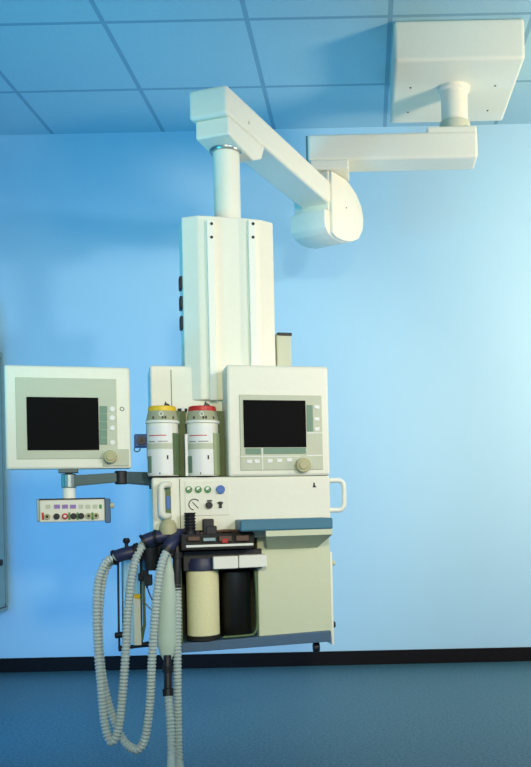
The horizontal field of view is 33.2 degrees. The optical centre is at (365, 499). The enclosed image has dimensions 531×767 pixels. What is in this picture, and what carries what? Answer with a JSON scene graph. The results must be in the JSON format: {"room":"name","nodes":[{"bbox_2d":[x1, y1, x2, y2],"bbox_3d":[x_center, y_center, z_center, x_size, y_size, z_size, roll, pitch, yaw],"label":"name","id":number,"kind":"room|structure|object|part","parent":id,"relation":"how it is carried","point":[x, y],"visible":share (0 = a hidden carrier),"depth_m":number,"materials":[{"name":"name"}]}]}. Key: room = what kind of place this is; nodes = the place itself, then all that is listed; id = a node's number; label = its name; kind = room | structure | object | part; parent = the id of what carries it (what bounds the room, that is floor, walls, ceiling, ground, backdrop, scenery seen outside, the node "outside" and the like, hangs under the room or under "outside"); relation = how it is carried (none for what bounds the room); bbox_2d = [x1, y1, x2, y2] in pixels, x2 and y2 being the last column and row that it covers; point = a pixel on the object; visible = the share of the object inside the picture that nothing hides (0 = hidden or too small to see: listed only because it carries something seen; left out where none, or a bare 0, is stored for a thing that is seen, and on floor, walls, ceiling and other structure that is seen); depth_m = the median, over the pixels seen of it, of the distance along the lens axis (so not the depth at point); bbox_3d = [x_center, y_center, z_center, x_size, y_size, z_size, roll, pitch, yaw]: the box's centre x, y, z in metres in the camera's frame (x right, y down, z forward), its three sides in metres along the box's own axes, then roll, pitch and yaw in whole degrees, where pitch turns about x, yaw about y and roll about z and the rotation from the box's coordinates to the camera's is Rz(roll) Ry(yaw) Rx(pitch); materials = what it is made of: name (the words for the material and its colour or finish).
{"room":"operating room","nodes":[
{"label":"operating room","id":0,"kind":"room"},
{"bbox_2d":[0,124,530,657],"bbox_3d":[-0.112,-0.563,4.820,6.000,2.910,0.100,-1,0,0],"label":"wall","id":1,"kind":"structure","parent":0,"point":[419,324],"depth_m":4.77,"materials":[{"name":"paint"}]},
{"bbox_2d":[0,352,7,611],"bbox_3d":[-2.197,-0.095,4.590,0.512,1.395,0.359,-1,0,0],"label":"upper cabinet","id":2,"kind":"object","parent":1,"relation":"attached to","point":[3,542],"visible":1,"depth_m":4.71,"materials":[{"name":"blue"}]},
{"bbox_3d":[-1.951,-0.100,4.600,0.008,1.315,0.240,-1,0,0],"label":"panel","id":3,"kind":"part","parent":2,"relation":"part of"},
{"bbox_2d":[0,647,530,672],"bbox_3d":[-0.082,0.855,4.763,6.000,0.075,0.014,-1,0,0],"label":"baseboard","id":4,"kind":"structure","parent":1,"relation":"attached to","point":[506,654],"depth_m":4.75,"materials":[{"name":"black plastic"}]},
{"bbox_2d":[0,0,530,134],"bbox_3d":[-0.145,-2.057,1.635,6.000,0.080,6.470,-1,0,0],"label":"ceiling","id":5,"kind":"structure","parent":0,"point":[67,66],"depth_m":4.00,"materials":[{"name":"tile"}]},
{"bbox_2d":[189,19,524,248],"bbox_3d":[0.033,-1.597,3.654,1.289,0.848,1.351,-1,0,0],"label":"ceiling-mounted arm","id":6,"kind":"object","parent":5,"relation":"hanging from","point":[453,74],"visible":1,"depth_m":3.88,"materials":[{"name":"white metal"}]},
{"bbox_2d":[178,145,291,400],"bbox_3d":[-0.466,-0.798,3.117,0.390,0.915,0.221,-1,0,-16],"label":"column","id":7,"kind":"structure","parent":6,"relation":"hanging from","point":[226,279],"depth_m":3.02,"materials":[{"name":"white metal"}]},
{"bbox_2d":[178,276,181,290],"bbox_3d":[-0.643,-0.750,3.054,0.012,0.044,0.045,-1,0,-16],"label":"socket","id":8,"kind":"object","parent":7,"relation":"attached to","point":[180,277],"depth_m":3.03,"materials":[{"name":"black plastic"}]},
{"bbox_2d":[179,316,182,330],"bbox_3d":[-0.640,-0.612,3.054,0.012,0.044,0.045,-1,0,-16],"label":"socket","id":9,"kind":"object","parent":7,"relation":"attached to","point":[181,317],"depth_m":3.03,"materials":[{"name":"black plastic"}]},
{"bbox_2d":[179,296,182,310],"bbox_3d":[-0.642,-0.681,3.054,0.012,0.044,0.045,-1,0,-16],"label":"socket","id":10,"kind":"object","parent":7,"relation":"attached to","point":[181,297],"depth_m":3.03,"materials":[{"name":"black plastic"}]},
{"bbox_3d":[-0.525,-0.646,2.998,0.024,0.614,0.021,-1,0,-16],"label":"rail","id":11,"kind":"part","parent":7,"relation":"part of","materials":[{"name":"metal"}]},
{"bbox_2d":[148,365,346,652],"bbox_3d":[-0.404,0.035,3.033,0.654,0.993,0.470,-1,0,-16],"label":"machine","id":12,"kind":"object","parent":7,"relation":"hanging from","point":[266,513],"visible":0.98,"depth_m":2.95,"materials":[{"name":"white plastic"}]},
{"bbox_2d":[61,471,151,488],"bbox_3d":[-0.817,-0.072,2.876,0.335,0.075,0.088,-1,0,-27],"label":"swing arm","id":13,"kind":"object","parent":12,"relation":"attached to","point":[68,480],"visible":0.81,"depth_m":2.84,"materials":[{"name":"grey metal"}]},
{"bbox_2d":[4,365,130,472],"bbox_3d":[-0.958,-0.256,2.844,0.379,0.340,0.152,-1,0,-17],"label":"monitor","id":14,"kind":"object","parent":13,"relation":"attached to","point":[64,419],"visible":1,"depth_m":2.80,"materials":[{"name":"white plastic"}]},
{"bbox_3d":[-0.821,-0.139,2.825,0.042,0.042,0.028,-1,0,-17],"label":"rotary knob","id":15,"kind":"part","parent":14,"relation":"part of","materials":[{"name":"beige plastic"}]},
{"bbox_3d":[-0.808,-0.137,2.842,0.082,0.055,0.006,-1,0,-17],"label":"knob plate","id":16,"kind":"part","parent":14,"relation":"part of","materials":[{"name":"beige plastic"}]},
{"bbox_2d":[36,488,113,522],"bbox_3d":[-0.923,0.018,2.807,0.231,0.114,0.110,-1,0,-15],"label":"box","id":17,"kind":"object","parent":13,"relation":"attached to","point":[68,508],"visible":1,"depth_m":2.76,"materials":[{"name":"white plastic"}]},
{"bbox_2d":[44,514,49,519],"bbox_3d":[-0.992,0.052,2.738,0.019,0.018,0.009,-1,0,-15],"label":"socket","id":18,"kind":"object","parent":17,"relation":"attached to","point":[46,516],"depth_m":2.73,"materials":[{"name":"beige plastic"}]},
{"bbox_2d":[53,513,59,518],"bbox_3d":[-0.965,0.051,2.745,0.019,0.019,0.009,-1,0,-15],"label":"socket","id":19,"kind":"object","parent":17,"relation":"attached to","point":[55,515],"depth_m":2.74,"materials":[{"name":"black plastic"}]},
{"bbox_2d":[62,513,67,518],"bbox_3d":[-0.941,0.051,2.751,0.019,0.019,0.009,-1,0,-15],"label":"socket","id":20,"kind":"object","parent":17,"relation":"attached to","point":[64,515],"depth_m":2.75,"materials":[{"name":"red plastic"}]},
{"bbox_3d":[-0.955,-0.018,2.830,0.039,0.041,0.039,-1,0,-15],"label":"stem","id":21,"kind":"part","parent":17,"relation":"part of","materials":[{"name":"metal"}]},
{"bbox_2d":[70,513,76,518],"bbox_3d":[-0.916,0.051,2.758,0.019,0.019,0.009,-1,0,-15],"label":"socket","id":22,"kind":"object","parent":17,"relation":"attached to","point":[72,515],"depth_m":2.75,"materials":[{"name":"black plastic"}]},
{"bbox_2d":[78,513,83,518],"bbox_3d":[-0.895,0.050,2.764,0.019,0.019,0.009,-1,0,-15],"label":"socket","id":23,"kind":"object","parent":17,"relation":"attached to","point":[80,515],"depth_m":2.76,"materials":[{"name":"black plastic"}]},
{"bbox_2d":[85,513,91,518],"bbox_3d":[-0.873,0.050,2.769,0.019,0.019,0.009,-1,0,-15],"label":"socket","id":24,"kind":"object","parent":17,"relation":"attached to","point":[87,515],"depth_m":2.77,"materials":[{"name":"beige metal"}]},
{"bbox_2d":[93,513,98,518],"bbox_3d":[-0.851,0.050,2.775,0.019,0.019,0.009,-1,0,-15],"label":"socket","id":25,"kind":"object","parent":17,"relation":"attached to","point":[95,515],"depth_m":2.77,"materials":[{"name":"beige plastic"}]},
{"bbox_2d":[134,425,146,451],"bbox_3d":[-0.750,-0.196,2.945,0.056,0.114,0.070,-1,0,-16],"label":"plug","id":26,"kind":"object","parent":12,"relation":"attached to","point":[140,440],"visible":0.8,"depth_m":2.92,"materials":[{"name":"blue plastic"}]},
{"bbox_2d":[110,529,184,589],"bbox_3d":[-0.695,0.192,2.819,0.230,0.197,0.131,-1,0,0],"label":"holder","id":27,"kind":"object","parent":12,"relation":"attached to","point":[154,542],"visible":0.87,"depth_m":2.81,"materials":[{"name":"blue plastic"}]},
{"bbox_2d":[92,540,144,745],"bbox_3d":[-0.773,0.450,2.774,0.175,0.642,0.061,-1,0,-7],"label":"hose","id":28,"kind":"object","parent":27,"relation":"hanging from","point":[110,739],"visible":1,"depth_m":2.76,"materials":[{"name":"white plastic"}]},
{"bbox_3d":[-0.762,0.142,2.800,0.024,0.042,0.024,-1,0,0],"label":"knob","id":29,"kind":"part","parent":27,"relation":"part of","materials":[{"name":"black plastic"}]},
{"bbox_2d":[115,559,148,651],"bbox_3d":[-0.760,0.333,2.864,0.109,0.315,0.067,-1,0,0],"label":"tube rack","id":30,"kind":"object","parent":27,"relation":"hanging from","point":[139,631],"visible":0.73,"depth_m":2.86,"materials":[{"name":"black metal"}]},
{"bbox_3d":[-0.804,0.335,2.860,0.010,0.280,0.007,-1,0,0],"label":"rail","id":31,"kind":"part","parent":30,"relation":"part of","materials":[{"name":"black metal"}]},
{"bbox_3d":[-0.799,0.437,2.850,0.027,0.023,0.020,-1,0,0],"label":"knob","id":32,"kind":"part","parent":30,"relation":"part of","materials":[{"name":"black plastic"}]},
{"bbox_3d":[-0.789,0.335,2.860,0.010,0.280,0.007,-1,0,0],"label":"rail","id":33,"kind":"part","parent":30,"relation":"part of","materials":[{"name":"black metal"}]},
{"bbox_3d":[-0.731,0.335,2.860,0.010,0.280,0.007,-1,0,0],"label":"rail","id":34,"kind":"part","parent":30,"relation":"part of","materials":[{"name":"black rubber"}]},
{"bbox_3d":[-0.727,0.324,2.860,0.021,0.271,0.010,-1,0,0],"label":"guide rod","id":35,"kind":"part","parent":30,"relation":"part of","materials":[{"name":"metal"}]},
{"bbox_2d":[100,549,169,753],"bbox_3d":[-0.735,0.473,2.784,0.257,0.653,0.066,-1,0,13],"label":"hose","id":36,"kind":"object","parent":27,"relation":"hanging from","point":[144,739],"visible":0.82,"depth_m":2.75,"materials":[{"name":"white plastic"}]},
{"bbox_2d":[157,554,175,695],"bbox_3d":[-0.627,0.386,2.788,0.058,0.467,0.069,-1,0,-36],"label":"bag","id":37,"kind":"object","parent":27,"relation":"hanging from","point":[166,643],"visible":0.82,"depth_m":2.78,"materials":[{"name":"green rubber"}]},
{"bbox_2d":[164,696,175,766],"bbox_3d":[-0.590,0.742,2.609,0.042,0.274,0.345,-1,0,-8],"label":"hose","id":38,"kind":"object","parent":37,"relation":"attached to","point":[171,757],"visible":1,"depth_m":2.73,"materials":[{"name":"white plastic"}]},
{"bbox_2d":[173,588,183,766],"bbox_3d":[-0.554,0.581,2.640,0.037,0.622,0.399,-1,0,-15],"label":"hose","id":39,"kind":"object","parent":27,"relation":"hanging from","point":[177,655],"visible":0.98,"depth_m":2.79,"materials":[{"name":"white plastic"}]},
{"bbox_2d":[145,402,179,477],"bbox_3d":[-0.669,-0.199,2.896,0.111,0.251,0.111,-1,0,-16],"label":"vaporizer","id":40,"kind":"object","parent":12,"relation":"on","point":[163,438],"visible":1,"depth_m":2.85,"materials":[{"name":"white plastic"}]},
{"bbox_3d":[-0.675,-0.215,2.857,0.086,0.058,0.024,-1,0,8],"label":"label plate","id":41,"kind":"part","parent":40,"relation":"part of","materials":[{"name":"white plastic"}]},
{"bbox_3d":[-0.645,0.001,2.834,0.029,0.124,0.062,-1,0,21],"label":"grab handle","id":42,"kind":"part","parent":12,"relation":"part of","materials":[{"name":"white plastic"}]},
{"bbox_2d":[185,401,219,476],"bbox_3d":[-0.544,-0.202,2.932,0.112,0.254,0.112,-1,0,-16],"label":"vaporizer","id":43,"kind":"object","parent":12,"relation":"on","point":[202,422],"visible":0.97,"depth_m":2.89,"materials":[{"name":"white plastic"}]},
{"bbox_3d":[-0.550,-0.217,2.892,0.087,0.058,0.024,-1,0,8],"label":"label plate","id":44,"kind":"part","parent":43,"relation":"part of","materials":[{"name":"white plastic"}]},
{"bbox_2d":[186,558,219,641],"bbox_3d":[-0.541,0.327,2.919,0.119,0.273,0.119,-1,0,-16],"label":"canister","id":45,"kind":"object","parent":12,"relation":"on","point":[202,581],"visible":0.88,"depth_m":2.87,"materials":[{"name":"beige plastic"}]},
{"bbox_3d":[-0.543,0.212,2.919,0.119,0.042,0.119,-1,0,-16],"label":"lid","id":46,"kind":"part","parent":45,"relation":"part of","materials":[{"name":"blue plastic"}]},
{"bbox_3d":[-0.521,-0.005,2.889,0.143,0.112,0.004,-1,0,-16],"label":"gauge panel","id":47,"kind":"part","parent":12,"relation":"part of","materials":[{"name":"white plastic"}]},
{"bbox_3d":[-0.514,0.014,2.883,0.022,0.028,0.014,-1,0,-16],"label":"selector knob","id":48,"kind":"part","parent":12,"relation":"part of","materials":[{"name":"black plastic"}]},
{"bbox_2d":[212,555,237,568],"bbox_3d":[-0.469,0.204,2.909,0.081,0.041,0.090,-1,0,-16],"label":"tray","id":49,"kind":"object","parent":12,"relation":"on","point":[219,561],"depth_m":2.87,"materials":[{"name":"plastic"}]},
{"bbox_2d":[219,570,251,636],"bbox_3d":[-0.445,0.352,2.993,0.107,0.221,0.107,-1,0,-16],"label":"canister","id":50,"kind":"object","parent":12,"relation":"on","point":[234,585],"visible":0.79,"depth_m":2.95,"materials":[{"name":"plastic"}]},
{"bbox_3d":[-0.416,0.347,2.918,0.119,0.216,0.008,-1,0,-16],"label":"retaining rod","id":51,"kind":"part","parent":12,"relation":"part of","materials":[{"name":"metal"}]},
{"bbox_2d":[237,554,266,567],"bbox_3d":[-0.383,0.201,2.934,0.093,0.041,0.090,-1,0,-16],"label":"tray","id":52,"kind":"object","parent":12,"relation":"on","point":[243,560],"depth_m":2.89,"materials":[{"name":"plastic"}]},
{"bbox_3d":[-0.406,0.472,3.092,0.499,0.040,0.350,-1,0,-16],"label":"foot trim","id":53,"kind":"part","parent":12,"relation":"part of","materials":[{"name":"blue plastic"}]},
{"bbox_2d":[235,517,332,531],"bbox_3d":[-0.272,0.080,2.899,0.302,0.036,0.140,-1,0,-16],"label":"countertop","id":54,"kind":"structure","parent":12,"relation":"on","point":[275,524],"depth_m":2.83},
{"bbox_3d":[-0.211,-0.117,2.955,0.049,0.049,0.024,-1,0,-16],"label":"rotary knob","id":55,"kind":"part","parent":12,"relation":"part of","materials":[{"name":"beige plastic"}]},
{"bbox_3d":[-0.097,-0.017,3.033,0.062,0.120,0.017,-1,0,-16],"label":"grab handle","id":56,"kind":"part","parent":12,"relation":"part of","materials":[{"name":"plastic"}]},
{"bbox_3d":[-0.390,-0.655,3.037,0.025,0.622,0.021,-1,0,-16],"label":"rail","id":57,"kind":"part","parent":7,"relation":"part of","materials":[{"name":"metal"}]},
{"bbox_3d":[-0.380,-1.359,3.475,0.148,0.102,1.005,-1,0,19],"label":"arm","id":58,"kind":"part","parent":6,"relation":"part of","materials":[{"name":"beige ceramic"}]},
{"bbox_3d":[-0.162,-1.481,3.970,0.170,0.043,0.170,-1,0,0],"label":"joint plate","id":59,"kind":"part","parent":6,"relation":"part of","materials":[{"name":"beige ceramic"}]},
{"bbox_3d":[0.117,-1.566,3.967,0.754,0.117,0.155,-1,0,0],"label":"arm","id":60,"kind":"part","parent":6,"relation":"part of","materials":[{"name":"beige ceramic"}]},
{"bbox_2d":[0,661,530,766],"bbox_3d":[-0.080,0.932,1.635,6.000,0.080,6.470,-1,0,0],"label":"floor","id":61,"kind":"structure","parent":0,"point":[466,714],"depth_m":3.63,"materials":[{"name":"plastic"}]}
]}

